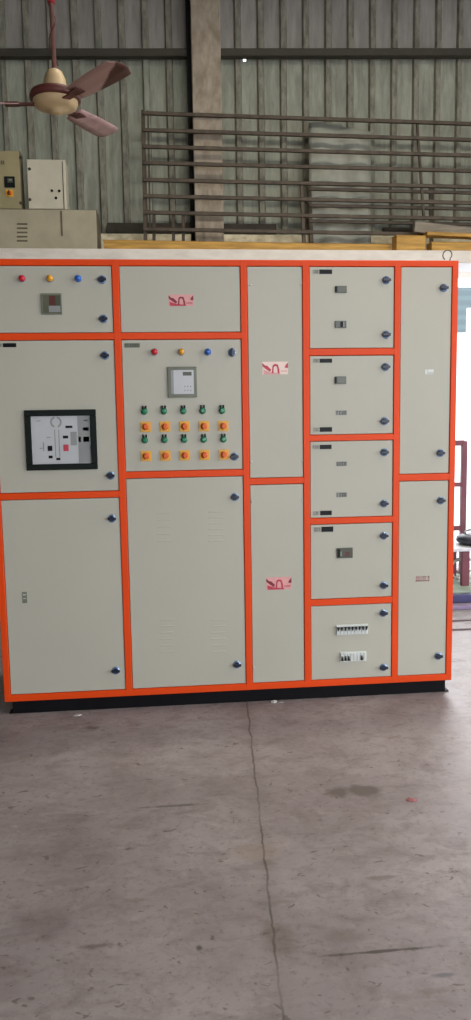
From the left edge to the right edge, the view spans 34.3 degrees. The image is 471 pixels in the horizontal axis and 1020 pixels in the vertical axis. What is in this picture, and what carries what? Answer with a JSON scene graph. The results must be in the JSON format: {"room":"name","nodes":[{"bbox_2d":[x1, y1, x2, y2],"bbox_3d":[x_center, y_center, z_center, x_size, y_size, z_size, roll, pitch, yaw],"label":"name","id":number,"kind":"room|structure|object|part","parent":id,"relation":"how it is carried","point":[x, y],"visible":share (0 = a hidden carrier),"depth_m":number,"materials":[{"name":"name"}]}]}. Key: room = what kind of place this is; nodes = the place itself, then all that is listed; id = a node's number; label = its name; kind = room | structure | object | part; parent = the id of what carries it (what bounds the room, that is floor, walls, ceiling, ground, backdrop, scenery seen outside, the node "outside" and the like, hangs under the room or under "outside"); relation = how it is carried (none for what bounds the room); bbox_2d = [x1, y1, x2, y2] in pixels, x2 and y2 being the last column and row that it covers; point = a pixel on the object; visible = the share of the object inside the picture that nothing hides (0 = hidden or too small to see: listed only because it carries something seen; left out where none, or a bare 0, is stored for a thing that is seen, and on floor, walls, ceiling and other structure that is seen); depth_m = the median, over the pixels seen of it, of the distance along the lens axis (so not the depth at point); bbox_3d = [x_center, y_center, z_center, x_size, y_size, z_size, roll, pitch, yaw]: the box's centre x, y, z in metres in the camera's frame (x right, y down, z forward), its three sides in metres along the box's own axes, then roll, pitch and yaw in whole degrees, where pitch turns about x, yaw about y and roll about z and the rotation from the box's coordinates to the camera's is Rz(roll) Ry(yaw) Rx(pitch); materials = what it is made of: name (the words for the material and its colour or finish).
{"room":"factory workshop","nodes":[
{"label":"factory workshop","id":0,"kind":"room"},
{"bbox_2d":[0,563,470,1019],"bbox_3d":[1.074,1.316,1.240,11.100,0.200,11.800,-2,7,-5],"label":"floor","id":1,"kind":"structure","parent":0,"point":[252,860],"depth_m":2.39,"materials":[{"name":"concrete"}]},
{"bbox_2d":[0,250,458,713],"bbox_3d":[-0.051,-0.163,3.882,2.186,2.163,0.622,-2,7,-5],"label":"switchboard","id":2,"kind":"object","parent":1,"relation":"on","point":[222,481],"visible":1,"depth_m":3.60,"materials":[{"name":"grey metal"}]},
{"bbox_3d":[-1.029,-0.741,3.430,0.085,0.018,0.003,-2,7,-5],"label":"name plate","id":3,"kind":"part","parent":2,"relation":"part of","materials":[{"name":"black plastic"}]},
{"bbox_2d":[18,275,25,281],"bbox_3d":[-0.951,-1.031,3.393,0.033,0.033,0.025,-2,7,-5],"label":"lamp","id":4,"kind":"object","parent":2,"relation":"attached to","point":[21,278],"depth_m":3.39,"materials":[{"name":"red plastic"}]},
{"bbox_2d":[46,275,53,281],"bbox_3d":[-0.829,-1.035,3.405,0.033,0.033,0.025,-2,7,-5],"label":"lamp","id":5,"kind":"object","parent":2,"relation":"attached to","point":[49,278],"depth_m":3.40,"materials":[{"name":"yellow plastic"}]},
{"bbox_3d":[-0.827,-0.948,3.441,0.536,0.292,0.026,-2,7,-5],"label":"door","id":6,"kind":"part","parent":2,"relation":"part of","materials":[{"name":"beige metal"}]},
{"bbox_3d":[-0.818,-0.427,3.501,0.536,0.686,0.026,-2,7,-5],"label":"door","id":7,"kind":"part","parent":2,"relation":"part of","materials":[{"name":"beige metal"}]},
{"bbox_3d":[-0.805,0.407,3.599,0.536,0.924,0.026,-2,7,-5],"label":"door","id":8,"kind":"part","parent":2,"relation":"part of","materials":[{"name":"beige metal"}]},
{"bbox_2d":[74,275,81,281],"bbox_3d":[-0.706,-1.038,3.416,0.033,0.033,0.025,-2,7,-5],"label":"lamp","id":9,"kind":"object","parent":2,"relation":"attached to","point":[77,278],"depth_m":3.41,"materials":[{"name":"blue plastic"}]},
{"bbox_3d":[-0.472,-0.752,3.483,0.070,0.020,0.004,-2,7,-5],"label":"name plate","id":10,"kind":"part","parent":2,"relation":"part of","materials":[{"name":"grey plastic"}]},
{"bbox_2d":[140,422,150,431],"bbox_3d":[-0.415,-0.384,3.519,0.048,0.048,0.026,-2,7,-5],"label":"switch","id":11,"kind":"object","parent":2,"relation":"attached to","point":[144,426],"depth_m":3.53,"materials":[{"name":"orange plastic"}]},
{"bbox_2d":[141,451,150,460],"bbox_3d":[-0.415,-0.250,3.535,0.048,0.048,0.026,-2,7,-5],"label":"switch","id":12,"kind":"object","parent":2,"relation":"attached to","point":[145,455],"depth_m":3.54,"materials":[{"name":"orange plastic"}]},
{"bbox_2d":[151,348,157,355],"bbox_3d":[-0.370,-0.723,3.485,0.033,0.033,0.025,-2,7,-5],"label":"lamp","id":13,"kind":"object","parent":2,"relation":"attached to","point":[154,351],"depth_m":3.48,"materials":[{"name":"red plastic"}]},
{"bbox_2d":[160,421,169,431],"bbox_3d":[-0.326,-0.386,3.528,0.048,0.048,0.026,-2,7,-5],"label":"switch","id":14,"kind":"object","parent":2,"relation":"attached to","point":[164,425],"depth_m":3.54,"materials":[{"name":"orange plastic"}]},
{"bbox_2d":[160,450,170,460],"bbox_3d":[-0.325,-0.252,3.543,0.048,0.048,0.026,-2,7,-5],"label":"switch","id":15,"kind":"object","parent":2,"relation":"attached to","point":[165,455],"depth_m":3.55,"materials":[{"name":"orange plastic"}]},
{"bbox_3d":[-0.252,-0.963,3.495,0.546,0.292,0.026,-2,7,-5],"label":"panel","id":16,"kind":"part","parent":2,"relation":"part of","materials":[{"name":"beige metal"}]},
{"bbox_2d":[178,348,184,355],"bbox_3d":[-0.248,-0.726,3.497,0.033,0.033,0.025,-2,7,-5],"label":"lamp","id":17,"kind":"object","parent":2,"relation":"attached to","point":[181,351],"depth_m":3.49,"materials":[{"name":"yellow plastic"}]},
{"bbox_3d":[-0.244,-0.486,3.551,0.546,0.599,0.026,-2,7,-5],"label":"door","id":18,"kind":"part","parent":2,"relation":"part of","materials":[{"name":"beige metal"}]},
{"bbox_2d":[179,421,189,431],"bbox_3d":[-0.236,-0.388,3.537,0.048,0.048,0.026,-2,7,-5],"label":"switch","id":19,"kind":"object","parent":2,"relation":"attached to","point":[184,426],"depth_m":3.54,"materials":[{"name":"orange plastic"}]},
{"bbox_2d":[180,450,189,460],"bbox_3d":[-0.235,-0.254,3.552,0.048,0.048,0.026,-2,7,-5],"label":"switch","id":20,"kind":"object","parent":2,"relation":"attached to","point":[184,454],"depth_m":3.56,"materials":[{"name":"orange plastic"}]},
{"bbox_3d":[-0.231,0.348,3.648,0.546,1.010,0.026,-2,7,-5],"label":"door","id":21,"kind":"part","parent":2,"relation":"part of","materials":[{"name":"grey metal"}]},
{"bbox_2d":[199,421,208,430],"bbox_3d":[-0.146,-0.389,3.545,0.048,0.048,0.026,-2,7,-5],"label":"switch","id":22,"kind":"object","parent":2,"relation":"attached to","point":[203,425],"depth_m":3.55,"materials":[{"name":"orange plastic"}]},
{"bbox_2d":[199,450,209,459],"bbox_3d":[-0.145,-0.256,3.561,0.048,0.048,0.026,-2,7,-5],"label":"switch","id":23,"kind":"object","parent":2,"relation":"attached to","point":[203,454],"depth_m":3.57,"materials":[{"name":"orange plastic"}]},
{"bbox_2d":[204,348,210,355],"bbox_3d":[-0.127,-0.728,3.509,0.033,0.033,0.025,-2,7,-5],"label":"lamp","id":24,"kind":"object","parent":2,"relation":"attached to","point":[207,351],"depth_m":3.51,"materials":[{"name":"blue plastic"}]},
{"bbox_2d":[218,421,228,430],"bbox_3d":[-0.056,-0.391,3.554,0.048,0.048,0.026,-2,7,-5],"label":"switch","id":25,"kind":"object","parent":2,"relation":"attached to","point":[222,425],"depth_m":3.56,"materials":[{"name":"orange plastic"}]},
{"bbox_2d":[219,449,228,459],"bbox_3d":[-0.054,-0.259,3.569,0.048,0.048,0.026,-2,7,-5],"label":"switch","id":26,"kind":"object","parent":2,"relation":"attached to","point":[223,453],"depth_m":3.58,"materials":[{"name":"orange plastic"}]},
{"bbox_3d":[0.186,-0.638,3.575,0.253,0.970,0.026,-2,7,-5],"label":"panel","id":27,"kind":"part","parent":2,"relation":"part of","materials":[{"name":"beige metal"}]},
{"bbox_3d":[0.202,0.358,3.692,0.253,0.967,0.026,-2,7,-5],"label":"panel","id":28,"kind":"part","parent":2,"relation":"part of","materials":[{"name":"grey metal"}]},
{"bbox_3d":[0.417,0.015,3.659,0.091,0.022,0.003,-2,7,-5],"label":"name plate","id":29,"kind":"part","parent":2,"relation":"part of","materials":[{"name":"black plastic"}]},
{"bbox_3d":[0.411,-0.299,3.622,0.092,0.021,0.003,-2,7,-5],"label":"name plate","id":30,"kind":"part","parent":2,"relation":"part of","materials":[{"name":"black plastic"}]},
{"bbox_3d":[0.412,-0.381,3.612,0.091,0.021,0.003,-2,7,-5],"label":"name plate","id":31,"kind":"part","parent":2,"relation":"part of","materials":[{"name":"black plastic"}]},
{"bbox_3d":[0.408,-0.700,3.575,0.090,0.019,0.003,-2,7,-5],"label":"name plate","id":32,"kind":"part","parent":2,"relation":"part of","materials":[{"name":"black plastic"}]},
{"bbox_3d":[0.403,-1.102,3.528,0.089,0.020,0.003,-2,7,-5],"label":"name plate","id":33,"kind":"part","parent":2,"relation":"part of","materials":[{"name":"black plastic"}]},
{"bbox_3d":[0.424,0.093,3.668,0.094,0.025,0.003,-2,7,-5],"label":"name plate","id":34,"kind":"part","parent":2,"relation":"part of","materials":[{"name":"black plastic"}]},
{"bbox_3d":[0.509,-0.073,3.657,0.052,0.023,0.004,-2,7,-5],"label":"label plate","id":35,"kind":"part","parent":2,"relation":"part of","materials":[{"name":"grey plastic"}]},
{"bbox_3d":[0.507,-0.220,3.640,0.052,0.022,0.003,-2,7,-5],"label":"label plate","id":36,"kind":"part","parent":2,"relation":"part of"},
{"bbox_3d":[0.502,-0.461,3.612,0.053,0.022,0.003,-2,7,-5],"label":"label plate","id":37,"kind":"part","parent":2,"relation":"part of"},
{"bbox_3d":[0.568,0.645,3.760,0.400,0.369,0.026,-2,7,-5],"label":"door","id":38,"kind":"part","parent":2,"relation":"part of","materials":[{"name":"beige metal"}]},
{"bbox_3d":[0.562,0.246,3.714,0.400,0.364,0.026,-2,7,-5],"label":"door","id":39,"kind":"part","parent":2,"relation":"part of","materials":[{"name":"grey metal"}]},
{"bbox_3d":[0.555,-0.150,3.668,0.400,0.364,0.026,-2,7,-5],"label":"door","id":40,"kind":"part","parent":2,"relation":"part of","materials":[{"name":"grey metal"}]},
{"bbox_3d":[0.549,-0.545,3.622,0.400,0.366,0.026,-2,7,-5],"label":"door","id":41,"kind":"part","parent":2,"relation":"part of","materials":[{"name":"beige metal"}]},
{"bbox_3d":[0.542,-0.946,3.575,0.400,0.370,0.026,-2,7,-5],"label":"door","id":42,"kind":"part","parent":2,"relation":"part of","materials":[{"name":"beige metal"}]},
{"bbox_3d":[0.918,0.339,3.760,0.244,0.967,0.026,-2,7,-5],"label":"door","id":43,"kind":"part","parent":2,"relation":"part of","materials":[{"name":"grey metal"}]},
{"bbox_3d":[0.902,-0.659,3.643,0.244,0.968,0.026,-2,7,-5],"label":"door","id":44,"kind":"part","parent":2,"relation":"part of","materials":[{"name":"beige metal"}]},
{"bbox_3d":[0.923,-0.658,3.631,0.042,0.026,0.002,-2,7,-5],"label":"label plate","id":45,"kind":"part","parent":2,"relation":"part of","materials":[{"name":"white plastic"}]},
{"bbox_2d":[406,797,416,801],"bbox_3d":[0.634,1.042,2.748,0.039,0.008,0.023,-2,7,-5],"label":"scrap","id":46,"kind":"object","parent":1,"relation":"on","point":[408,798],"visible":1,"depth_m":2.74,"materials":[{"name":"pink paper"}]},
{"bbox_2d":[452,628,470,629],"bbox_3d":[2.133,0.754,5.003,2.050,0.010,0.010,-2,7,-5],"label":"rod","id":47,"kind":"object","parent":1,"relation":"on","point":[460,628],"visible":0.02,"depth_m":4.94,"materials":[{"name":"grey metal"}]},
{"bbox_2d":[453,593,470,602],"bbox_3d":[2.087,0.645,5.725,2.000,0.060,0.060,-2,7,-5],"label":"tube","id":48,"kind":"object","parent":1,"relation":"on","point":[457,597],"visible":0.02,"depth_m":5.66,"materials":[{"name":"metal"}]},
{"bbox_2d":[453,604,470,609],"bbox_3d":[2.106,0.685,5.540,2.000,0.024,0.070,-2,7,-5],"label":"tube","id":49,"kind":"object","parent":1,"relation":"on","point":[455,606],"visible":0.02,"depth_m":5.46,"materials":[{"name":"purple metal"}]},
{"bbox_2d":[0,0,470,235],"bbox_3d":[0.316,-3.420,6.507,10.707,2.588,0.041,-2,7,-5],"label":"wall","id":50,"kind":"structure","parent":0,"point":[105,173],"depth_m":6.49,"materials":[{"name":"grey metal"}]},
{"bbox_2d":[185,0,194,240],"bbox_3d":[-0.381,-3.393,6.372,0.033,2.588,0.100,-2,7,-5],"label":"trim","id":51,"kind":"structure","parent":50,"relation":"attached to","point":[187,2],"depth_m":6.33,"materials":[{"name":"black paint"}]},
{"bbox_2d":[190,0,223,241],"bbox_3d":[-0.242,-3.392,6.345,0.239,2.588,0.180,-2,7,-5],"label":"column","id":52,"kind":"structure","parent":50,"relation":"attached to","point":[204,14],"depth_m":6.26,"materials":[{"name":"concrete"}]},
{"bbox_2d":[0,248,470,277],"bbox_3d":[0.491,-2.061,6.408,10.700,0.095,0.700,-2,7,-5],"label":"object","id":53,"kind":"structure","parent":50,"relation":"attached to","point":[5,253],"depth_m":6.01,"materials":[{"name":"paint"}]},
{"bbox_2d":[0,209,101,248],"bbox_3d":[-1.513,-2.195,6.103,0.838,0.307,0.404,-2,7,-5],"label":"enclosure","id":54,"kind":"object","parent":53,"relation":"on","point":[19,228],"visible":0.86,"depth_m":5.91,"materials":[{"name":"beige metal"}]},
{"bbox_2d":[0,151,24,208],"bbox_3d":[-1.812,-2.545,5.914,0.344,0.440,0.160,-2,7,-5],"label":"enclosure","id":55,"kind":"object","parent":54,"relation":"on","point":[11,162],"visible":0.96,"depth_m":5.87,"materials":[{"name":"beige metal"}]},
{"bbox_3d":[-1.741,-2.442,5.868,0.056,0.052,0.030,-2,7,-5],"label":"knob","id":56,"kind":"part","parent":55,"relation":"part of","materials":[{"name":"plastic"}]},
{"bbox_2d":[26,159,68,209],"bbox_3d":[-1.469,-2.525,5.975,0.296,0.376,0.190,-2,7,-5],"label":"enclosure","id":57,"kind":"object","parent":54,"relation":"on","point":[47,180],"visible":0.92,"depth_m":5.89,"materials":[{"name":"beige metal"}]},
{"bbox_2d":[103,239,390,249],"bbox_3d":[0.118,-2.105,6.116,2.322,0.078,0.068,-2,7,-8],"label":"plank","id":58,"kind":"object","parent":53,"relation":"on","point":[108,244],"visible":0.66,"depth_m":6.07,"materials":[{"name":"wood"}]},
{"bbox_2d":[141,110,470,242],"bbox_3d":[0.931,-2.703,6.339,3.394,1.192,0.261,-2,7,-5],"label":"metal railing","id":59,"kind":"object","parent":53,"relation":"on","point":[418,138],"visible":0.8,"depth_m":6.28,"materials":[{"name":"brown metal"}]},
{"bbox_3d":[-0.739,-2.657,6.181,0.030,1.192,0.259,-1,7,-3],"label":"post","id":60,"kind":"part","parent":59,"relation":"part of","materials":[{"name":"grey metal"}]},
{"bbox_3d":[-0.702,-2.764,6.193,0.014,0.983,0.203,-1,7,-3],"label":"post","id":61,"kind":"part","parent":59,"relation":"part of","materials":[{"name":"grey metal"}]},
{"bbox_3d":[0.915,-2.285,6.286,3.328,0.063,0.026,-2,7,-5],"label":"rail","id":62,"kind":"part","parent":59,"relation":"part of","materials":[{"name":"grey metal"}]},
{"bbox_3d":[0.555,-2.397,6.279,0.032,0.610,0.146,-2,7,-5],"label":"post","id":63,"kind":"part","parent":59,"relation":"part of","materials":[{"name":"grey metal"}]},
{"bbox_3d":[0.917,-2.424,6.298,3.334,0.064,0.026,-2,7,-5],"label":"rail","id":64,"kind":"part","parent":59,"relation":"part of","materials":[{"name":"grey metal"}]},
{"bbox_3d":[0.918,-2.561,6.308,3.340,0.060,0.026,-2,7,-5],"label":"rail","id":65,"kind":"part","parent":59,"relation":"part of","materials":[{"name":"grey metal"}]},
{"bbox_3d":[0.920,-2.698,6.319,3.345,0.056,0.026,-2,7,-5],"label":"rail","id":66,"kind":"part","parent":59,"relation":"part of","materials":[{"name":"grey metal"}]},
{"bbox_3d":[0.921,-2.839,6.330,3.351,0.059,0.026,-2,7,-5],"label":"rail","id":67,"kind":"part","parent":59,"relation":"part of","materials":[{"name":"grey metal"}]},
{"bbox_3d":[0.923,-2.975,6.341,3.357,0.061,0.026,-2,7,-5],"label":"rail","id":68,"kind":"part","parent":59,"relation":"part of","materials":[{"name":"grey metal"}]},
{"bbox_3d":[0.924,-3.113,6.352,3.363,0.064,0.026,-2,7,-5],"label":"rail","id":69,"kind":"part","parent":59,"relation":"part of","materials":[{"name":"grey metal"}]},
{"bbox_3d":[0.926,-3.254,6.363,3.369,0.065,0.026,-2,7,-5],"label":"rail","id":70,"kind":"part","parent":59,"relation":"part of","materials":[{"name":"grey metal"}]},
{"bbox_3d":[1.553,-2.848,6.402,0.020,0.843,0.177,-2,7,-11],"label":"post","id":71,"kind":"part","parent":59,"relation":"part of","materials":[{"name":"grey metal"}]},
{"bbox_2d":[309,122,370,243],"bbox_3d":[0.892,-2.696,6.489,0.537,1.136,0.038,-2,7,-5],"label":"plastic sheet","id":72,"kind":"object","parent":53,"relation":"on","point":[318,175],"visible":0.5,"depth_m":6.47,"materials":[{"name":"white plastic"}]},
{"bbox_2d":[307,186,470,242],"bbox_3d":[1.593,-2.444,6.468,1.979,0.627,0.150,-2,7,-5],"label":"grille","id":73,"kind":"object","parent":53,"relation":"on","point":[430,191],"visible":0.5,"depth_m":6.42,"materials":[{"name":"brown metal"}]},
{"bbox_3d":[0.627,-2.412,6.377,0.032,0.614,0.146,-2,7,-5],"label":"post","id":74,"kind":"part","parent":73,"relation":"part of","materials":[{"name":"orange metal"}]},
{"bbox_3d":[1.587,-2.423,6.451,1.962,0.050,0.024,-2,7,-5],"label":"rail","id":75,"kind":"part","parent":73,"relation":"part of","materials":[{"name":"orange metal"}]},
{"bbox_3d":[1.589,-2.558,6.460,1.964,0.046,0.024,-2,7,-5],"label":"rail","id":76,"kind":"part","parent":73,"relation":"part of","materials":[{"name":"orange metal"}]},
{"bbox_3d":[1.592,-2.700,6.471,1.968,0.048,0.024,-2,7,-5],"label":"rail","id":77,"kind":"part","parent":73,"relation":"part of","materials":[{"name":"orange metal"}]},
{"bbox_3d":[1.660,-2.446,6.474,0.030,0.627,0.147,0,7,6],"label":"post","id":78,"kind":"part","parent":73,"relation":"part of","materials":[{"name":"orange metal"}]},
{"bbox_2d":[392,234,425,249],"bbox_3d":[1.410,-2.161,6.203,0.254,0.128,0.108,-2,7,-8],"label":"plank","id":79,"kind":"object","parent":53,"relation":"on","point":[399,242],"visible":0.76,"depth_m":6.16,"materials":[{"name":"brown wood"}]},
{"bbox_2d":[412,220,470,233],"bbox_3d":[2.206,-2.272,6.344,1.504,0.238,0.053,-2,7,-6],"label":"plank","id":80,"kind":"object","parent":53,"relation":"on","point":[419,227],"visible":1,"depth_m":6.26,"materials":[{"name":"grey wood"}]},
{"bbox_2d":[427,242,470,250],"bbox_3d":[2.268,-2.156,6.278,1.391,0.074,0.108,-2,7,-5],"label":"plank","id":81,"kind":"object","parent":53,"relation":"on","point":[453,246],"visible":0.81,"depth_m":6.18,"materials":[{"name":"brown wood"}]},
{"bbox_2d":[424,231,470,239],"bbox_3d":[2.250,-2.234,6.267,1.427,0.082,0.088,-2,7,-5],"label":"plank","id":82,"kind":"object","parent":81,"relation":"on","point":[446,235],"visible":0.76,"depth_m":6.19,"materials":[{"name":"wood"}]},
{"bbox_2d":[0,48,470,59],"bbox_3d":[0.443,-3.835,6.412,10.710,0.373,0.063,-2,7,-5],"label":"horizontal beam","id":83,"kind":"structure","parent":50,"relation":"attached to","point":[5,53],"depth_m":6.37,"materials":[{"name":"metal"}]},
{"bbox_2d":[107,223,412,235],"bbox_3d":[0.237,-2.406,6.571,2.651,0.100,0.050,-2,7,-5],"label":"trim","id":84,"kind":"structure","parent":50,"relation":"attached to","point":[112,228],"depth_m":6.48,"materials":[{"name":"metal"}]},
{"bbox_2d":[101,234,470,249],"bbox_3d":[0.469,-2.245,6.587,10.700,0.231,0.100,-2,7,-5],"label":"trim","id":85,"kind":"structure","parent":50,"relation":"attached to","point":[375,239],"depth_m":6.50,"materials":[{"name":"paint"}]},
{"bbox_2d":[453,571,470,593],"bbox_3d":[2.668,0.574,6.196,2.950,0.075,0.740,-2,7,-5],"label":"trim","id":86,"kind":"structure","parent":0,"point":[457,588],"depth_m":5.84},
{"bbox_2d":[454,440,467,573],"bbox_3d":[1.496,-0.010,6.257,0.794,1.109,0.240,-2,7,-5],"label":"rack","id":87,"kind":"object","parent":86,"relation":"on","point":[462,484],"visible":0.34,"depth_m":6.24,"materials":[{"name":"red metal"}]},
{"bbox_2d":[453,541,470,585],"bbox_3d":[1.926,0.416,6.035,1.450,0.300,0.360,-2,7,-5],"label":"bench","id":88,"kind":"object","parent":86,"relation":"on","point":[465,550],"visible":0.29,"depth_m":5.88,"materials":[{"name":"red paint"}]},
{"bbox_3d":[1.747,0.419,6.149,0.060,0.274,0.040,-2,7,-5],"label":"leg","id":89,"kind":"part","parent":88,"relation":"part of","materials":[{"name":"red paint"}]},
{"bbox_2d":[456,529,470,545],"bbox_3d":[1.903,0.205,6.008,0.326,0.126,0.310,-2,7,-5],"label":"tool bag","id":90,"kind":"object","parent":88,"relation":"on","point":[465,539],"visible":1,"depth_m":5.95,"materials":[{"name":"black fabric"}]},
{"bbox_3d":[1.772,0.448,5.892,0.060,0.274,0.040,-2,7,-5],"label":"leg","id":91,"kind":"part","parent":88,"relation":"part of","materials":[{"name":"red paint"}]},
{"bbox_2d":[453,558,470,580],"bbox_3d":[1.686,0.471,6.003,0.469,0.205,0.056,-2,7,-7],"label":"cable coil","id":92,"kind":"object","parent":86,"relation":"on","point":[456,559],"visible":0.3,"depth_m":6.01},
{"bbox_2d":[458,263,470,271],"bbox_3d":[2.201,-2.037,6.403,3.700,0.006,0.346,-2,7,-5],"label":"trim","id":93,"kind":"structure","parent":0,"point":[463,267],"depth_m":6.37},
{"bbox_3d":[0.971,-4.124,0.757,11.100,0.120,12.100,-2,7,-5],"label":"ceiling","id":94,"kind":"structure","parent":0,"visible":0},
{"bbox_2d":[0,0,130,136],"bbox_3d":[-0.979,-3.109,3.512,0.945,2.468,1.015,-2,7,-5],"label":"ceiling fan","id":95,"kind":"object","parent":94,"relation":"hanging from","point":[53,97],"visible":1,"depth_m":3.57,"materials":[{"name":"metal"}]},
{"bbox_3d":[-0.876,-3.191,3.484,0.022,2.245,0.022,-2,7,-5],"label":"down rod","id":96,"kind":"part","parent":95,"relation":"part of","materials":[{"name":"metal"}]},
{"bbox_3d":[-0.741,-2.010,3.977,0.121,0.033,0.405,0,12,18],"label":"blade","id":97,"kind":"part","parent":95,"relation":"part of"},
{"bbox_3d":[-0.608,-1.893,3.356,0.121,0.033,0.405,-13,15,-40],"label":"blade","id":98,"kind":"part","parent":95,"relation":"part of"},
{"label":"outside","id":99,"kind":"structure","parent":0,"visible":0},
{"bbox_2d":[454,499,470,562],"bbox_3d":[1.587,-2.643,35.474,70.000,0.220,56.700,-2,7,-5],"label":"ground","id":100,"kind":"structure","parent":99,"point":[456,501],"depth_m":10.93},
{"bbox_2d":[454,287,470,498],"bbox_3d":[6.059,-2.176,14.576,6.800,3.547,3.000,-2,7,-5],"label":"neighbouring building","id":101,"kind":"structure","parent":100,"relation":"on","point":[463,384],"depth_m":12.91,"materials":[{"name":"white paint"}]}
]}

